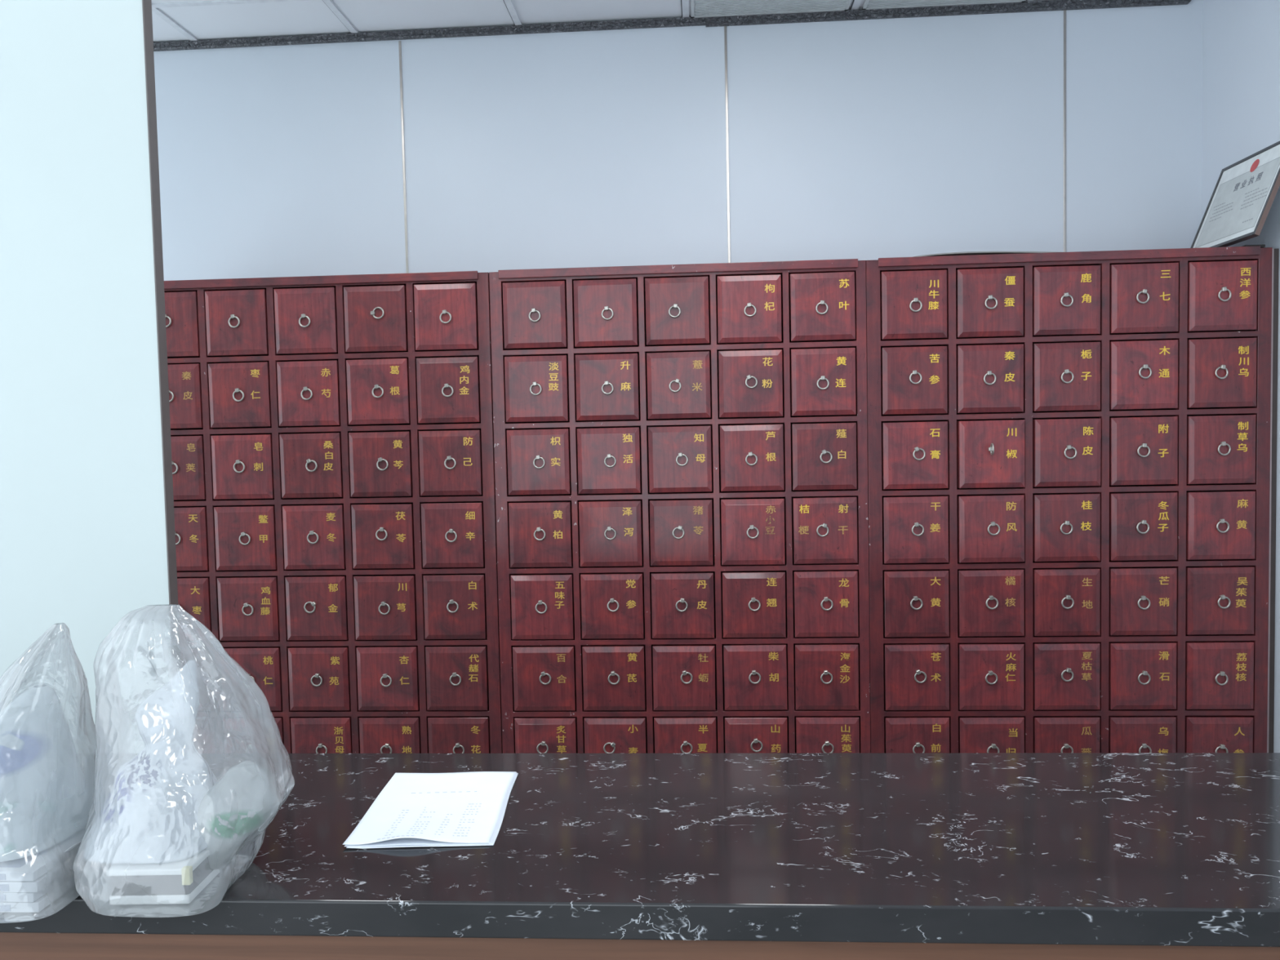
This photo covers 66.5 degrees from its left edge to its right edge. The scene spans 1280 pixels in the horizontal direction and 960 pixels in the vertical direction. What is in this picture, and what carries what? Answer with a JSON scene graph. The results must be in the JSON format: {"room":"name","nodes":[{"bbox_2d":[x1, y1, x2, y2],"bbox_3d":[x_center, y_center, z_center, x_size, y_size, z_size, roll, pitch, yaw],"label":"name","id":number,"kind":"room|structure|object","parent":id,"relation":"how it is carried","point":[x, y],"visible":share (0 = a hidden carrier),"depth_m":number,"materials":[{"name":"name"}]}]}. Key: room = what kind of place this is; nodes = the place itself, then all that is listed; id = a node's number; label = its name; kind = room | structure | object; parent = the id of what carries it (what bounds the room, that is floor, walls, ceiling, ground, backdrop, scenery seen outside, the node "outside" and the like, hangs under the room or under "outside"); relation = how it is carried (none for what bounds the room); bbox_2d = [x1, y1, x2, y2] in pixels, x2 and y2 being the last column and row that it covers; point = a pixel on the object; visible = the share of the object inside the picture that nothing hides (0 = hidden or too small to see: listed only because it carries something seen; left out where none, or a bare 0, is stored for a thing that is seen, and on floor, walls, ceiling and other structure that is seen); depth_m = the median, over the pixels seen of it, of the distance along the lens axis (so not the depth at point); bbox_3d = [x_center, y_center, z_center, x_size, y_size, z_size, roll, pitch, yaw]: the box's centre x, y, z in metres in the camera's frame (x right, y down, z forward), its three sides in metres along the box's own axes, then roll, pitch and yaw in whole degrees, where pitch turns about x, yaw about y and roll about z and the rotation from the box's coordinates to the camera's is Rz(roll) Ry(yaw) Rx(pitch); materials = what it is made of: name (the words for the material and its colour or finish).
{"room":"pharmacy","nodes":[
{"label":"pharmacy","id":0,"kind":"room"},
{"bbox_2d":[0,0,172,753],"bbox_3d":[-2.188,-0.119,1.906,2.600,2.878,0.023,-1,3,4],"label":"wall","id":1,"kind":"structure","parent":0,"point":[83,538],"depth_m":1.82,"materials":[{"name":"white paint"}]},
{"bbox_2d":[142,0,180,677],"bbox_3d":[-0.889,-0.143,1.825,0.002,2.878,0.027,-1,3,4],"label":"trim","id":2,"kind":"structure","parent":1,"relation":"attached to","point":[146,4],"depth_m":1.81,"materials":[{"name":"grey metal"}]},
{"bbox_2d":[151,0,1049,42],"bbox_3d":[-0.885,-1.536,-0.178,5.512,0.100,7.840,-1,3,4],"label":"ceiling","id":3,"kind":"structure","parent":0,"point":[173,20],"depth_m":3.51,"materials":[{"name":"tile"}]},
{"bbox_2d":[690,0,851,17],"bbox_3d":[0.452,-1.684,3.263,0.566,0.011,0.570,-1,3,4],"label":"ceiling panel","id":4,"kind":"object","parent":3,"relation":"in","point":[699,8],"visible":1,"depth_m":3.49,"materials":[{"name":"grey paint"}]},
{"bbox_2d":[862,0,1026,9],"bbox_3d":[1.072,-1.695,3.224,0.574,0.011,0.570,-1,3,4],"label":"ceiling panel","id":5,"kind":"object","parent":3,"relation":"in","point":[868,4],"visible":1,"depth_m":3.48,"materials":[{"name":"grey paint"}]},
{"bbox_2d":[153,0,1203,280],"bbox_3d":[-0.615,-0.243,3.752,5.512,2.878,0.100,-1,3,4],"label":"wall","id":6,"kind":"structure","parent":0,"point":[861,140],"depth_m":3.60,"materials":[{"name":"white paint"}]},
{"bbox_2d":[398,40,408,273],"bbox_3d":[-0.868,-0.221,3.718,0.009,2.848,0.004,-1,3,4],"label":"trim","id":7,"kind":"structure","parent":6,"relation":"attached to","point":[399,42],"depth_m":3.67,"materials":[{"name":"silver metal"}]},
{"bbox_2d":[153,17,706,51],"bbox_3d":[-1.530,-1.648,3.679,3.547,0.026,0.018,-1,3,4],"label":"trim","id":8,"kind":"structure","parent":6,"relation":"attached to","point":[679,21],"depth_m":3.63,"materials":[{"name":"black metal"}]},
{"bbox_2d":[724,26,730,262],"bbox_3d":[0.343,-0.242,3.642,0.009,2.848,0.004,-1,3,4],"label":"trim","id":9,"kind":"structure","parent":6,"relation":"attached to","point":[725,27],"depth_m":3.59,"materials":[{"name":"silver metal"}]},
{"bbox_2d":[705,0,1191,26],"bbox_3d":[1.107,-1.691,3.514,1.737,0.030,0.018,-1,3,4],"label":"trim","id":10,"kind":"structure","parent":6,"relation":"attached to","point":[1051,5],"depth_m":3.51,"materials":[{"name":"black metal"}]},
{"bbox_2d":[1063,9,1066,252],"bbox_3d":[1.553,-0.264,3.566,0.009,2.848,0.004,-1,3,4],"label":"trim","id":11,"kind":"structure","parent":6,"relation":"attached to","point":[1064,11],"depth_m":3.52,"materials":[{"name":"grey metal"}]},
{"bbox_2d":[1201,0,1279,752],"bbox_3d":[1.895,-0.138,0.510,0.100,2.878,6.065,-1,3,4],"label":"wall","id":12,"kind":"structure","parent":0,"point":[1241,56],"depth_m":3.22,"materials":[{"name":"white paint"}]},
{"bbox_3d":[-0.770,1.395,0.802,5.512,0.100,6.165,-1,3,4],"label":"floor","id":13,"kind":"structure","parent":0,"visible":0},
{"bbox_2d":[164,271,502,753],"bbox_3d":[-1.086,0.268,3.490,1.248,1.904,0.475,-1,3,4],"label":"tall cabinet","id":14,"kind":"object","parent":13,"relation":"on","point":[332,436],"visible":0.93,"depth_m":3.25,"materials":[{"name":"red wood"}]},
{"bbox_2d":[0,932,1279,959],"bbox_3d":[-0.435,0.935,1.540,4.706,0.732,0.531,-1,3,4],"label":"counter","id":15,"kind":"object","parent":13,"relation":"on","point":[13,945],"depth_m":1.24,"materials":[{"name":"brown wood"}]},
{"bbox_2d":[0,752,1279,946],"bbox_3d":[-0.442,0.545,1.530,4.708,0.047,0.573,-1,3,4],"label":"countertop","id":16,"kind":"structure","parent":15,"relation":"on","point":[1157,849],"depth_m":1.34,"materials":[{"name":"black stone"}]},
{"bbox_2d":[0,622,96,923],"bbox_3d":[-0.840,0.368,1.300,0.247,0.345,0.238,-1,3,4],"label":"plastic bag","id":17,"kind":"object","parent":16,"relation":"on","point":[51,646],"visible":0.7,"depth_m":1.35,"materials":[{"name":"clear plastic"}]},
{"bbox_2d":[0,875,75,912],"bbox_3d":[-0.845,0.532,1.289,0.194,0.013,0.137,-1,3,3],"label":"flat box","id":18,"kind":"object","parent":17,"relation":"in","point":[42,902],"visible":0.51,"depth_m":1.22,"materials":[{"name":"white cardboard"}]},
{"bbox_2d":[0,867,73,902],"bbox_3d":[-0.848,0.519,1.291,0.194,0.012,0.137,-1,3,4],"label":"flat box","id":19,"kind":"object","parent":18,"relation":"on","point":[4,896],"visible":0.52,"depth_m":1.22,"materials":[{"name":"white cardboard"}]},
{"bbox_2d":[0,853,76,892],"bbox_3d":[-0.844,0.506,1.287,0.194,0.013,0.137,-1,3,3],"label":"flat box","id":20,"kind":"object","parent":19,"relation":"on","point":[41,882],"visible":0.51,"depth_m":1.22,"materials":[{"name":"white cardboard"}]},
{"bbox_2d":[0,827,85,881],"bbox_3d":[-0.848,0.492,1.288,0.194,0.012,0.137,-1,3,4],"label":"flat box","id":21,"kind":"object","parent":20,"relation":"on","point":[29,868],"visible":0.57,"depth_m":1.25,"materials":[{"name":"white cardboard"}]},
{"bbox_2d":[0,684,92,862],"bbox_3d":[-0.853,0.381,1.313,0.183,0.205,0.194,-1,3,4],"label":"plastic bag","id":22,"kind":"object","parent":17,"relation":"in","point":[46,797],"visible":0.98,"depth_m":1.28,"materials":[{"name":"plastic"}]},
{"bbox_2d":[72,604,294,917],"bbox_3d":[-0.619,0.352,1.328,0.268,0.364,0.276,-1,3,4],"label":"plastic bag","id":23,"kind":"object","parent":16,"relation":"on","point":[113,721],"visible":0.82,"depth_m":1.37,"materials":[{"name":"clear plastic"}]},
{"bbox_2d":[106,849,233,905],"bbox_3d":[-0.619,0.510,1.297,0.108,0.048,0.138,-1,3,1],"label":"carton","id":24,"kind":"object","parent":23,"relation":"in","point":[180,882],"visible":0.7,"depth_m":1.23,"materials":[{"name":"white cardboard"}]},
{"bbox_2d":[83,659,217,863],"bbox_3d":[-0.648,0.365,1.318,0.172,0.242,0.177,-1,3,4],"label":"plastic bag","id":25,"kind":"object","parent":24,"relation":"on","point":[148,815],"visible":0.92,"depth_m":1.27,"materials":[{"name":"white plastic"}]},
{"bbox_2d":[197,760,278,869],"bbox_3d":[-0.554,0.452,1.322,0.124,0.139,0.088,-1,3,4],"label":"packet","id":26,"kind":"object","parent":23,"relation":"in","point":[242,800],"visible":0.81,"depth_m":1.29,"materials":[{"name":"plastic"}]},
{"bbox_2d":[346,773,518,848],"bbox_3d":[-0.316,0.516,1.541,0.212,0.003,0.297,-1,3,0],"label":"paper sheet","id":27,"kind":"object","parent":16,"relation":"on","point":[509,792],"visible":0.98,"depth_m":1.40,"materials":[{"name":"white paper"}]},
{"bbox_2d":[344,772,517,847],"bbox_3d":[-0.318,0.516,1.544,0.212,0.003,0.297,-1,3,0],"label":"paper sheet","id":28,"kind":"object","parent":27,"relation":"on","point":[405,841],"visible":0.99,"depth_m":1.41,"materials":[{"name":"white paper"}]},
{"bbox_2d":[342,771,516,844],"bbox_3d":[-0.321,0.510,1.545,0.212,0.012,0.297,-1,3,0],"label":"paper sheet","id":29,"kind":"object","parent":28,"relation":"on","point":[460,807],"visible":1,"depth_m":1.53,"materials":[{"name":"white paper"}]},
{"bbox_2d":[488,258,870,753],"bbox_3d":[0.147,0.245,3.412,1.217,1.904,0.477,-1,3,4],"label":"tall cabinet","id":30,"kind":"object","parent":13,"relation":"on","point":[681,451],"visible":0.98,"depth_m":3.18,"materials":[{"name":"red wood"}]},
{"bbox_2d":[866,245,1279,752],"bbox_3d":[1.389,0.224,3.315,1.273,1.903,0.515,-1,3,4],"label":"tall cabinet","id":31,"kind":"object","parent":13,"relation":"on","point":[1068,453],"depth_m":3.10,"materials":[{"name":"red wood"}]},
{"bbox_2d":[913,251,1053,257],"bbox_3d":[1.125,-0.724,3.209,0.520,0.016,0.230,-1,3,4],"label":"cardboard sheet","id":32,"kind":"object","parent":31,"relation":"on","point":[967,253],"visible":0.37,"depth_m":3.10,"materials":[{"name":"cardboard"}]},
{"bbox_2d":[1190,141,1279,248],"bbox_3d":[1.922,-0.896,3.127,0.131,0.301,0.406,-1,3,3],"label":"framed certificate","id":33,"kind":"object","parent":31,"relation":"on","point":[1245,191],"visible":1,"depth_m":3.10,"materials":[{"name":"paper"}]},
{"bbox_2d":[1242,244,1265,248],"bbox_3d":[1.919,-0.732,3.096,0.060,0.008,0.120,-1,3,4],"label":"batten","id":34,"kind":"object","parent":31,"relation":"on","point":[1261,245],"visible":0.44,"depth_m":3.04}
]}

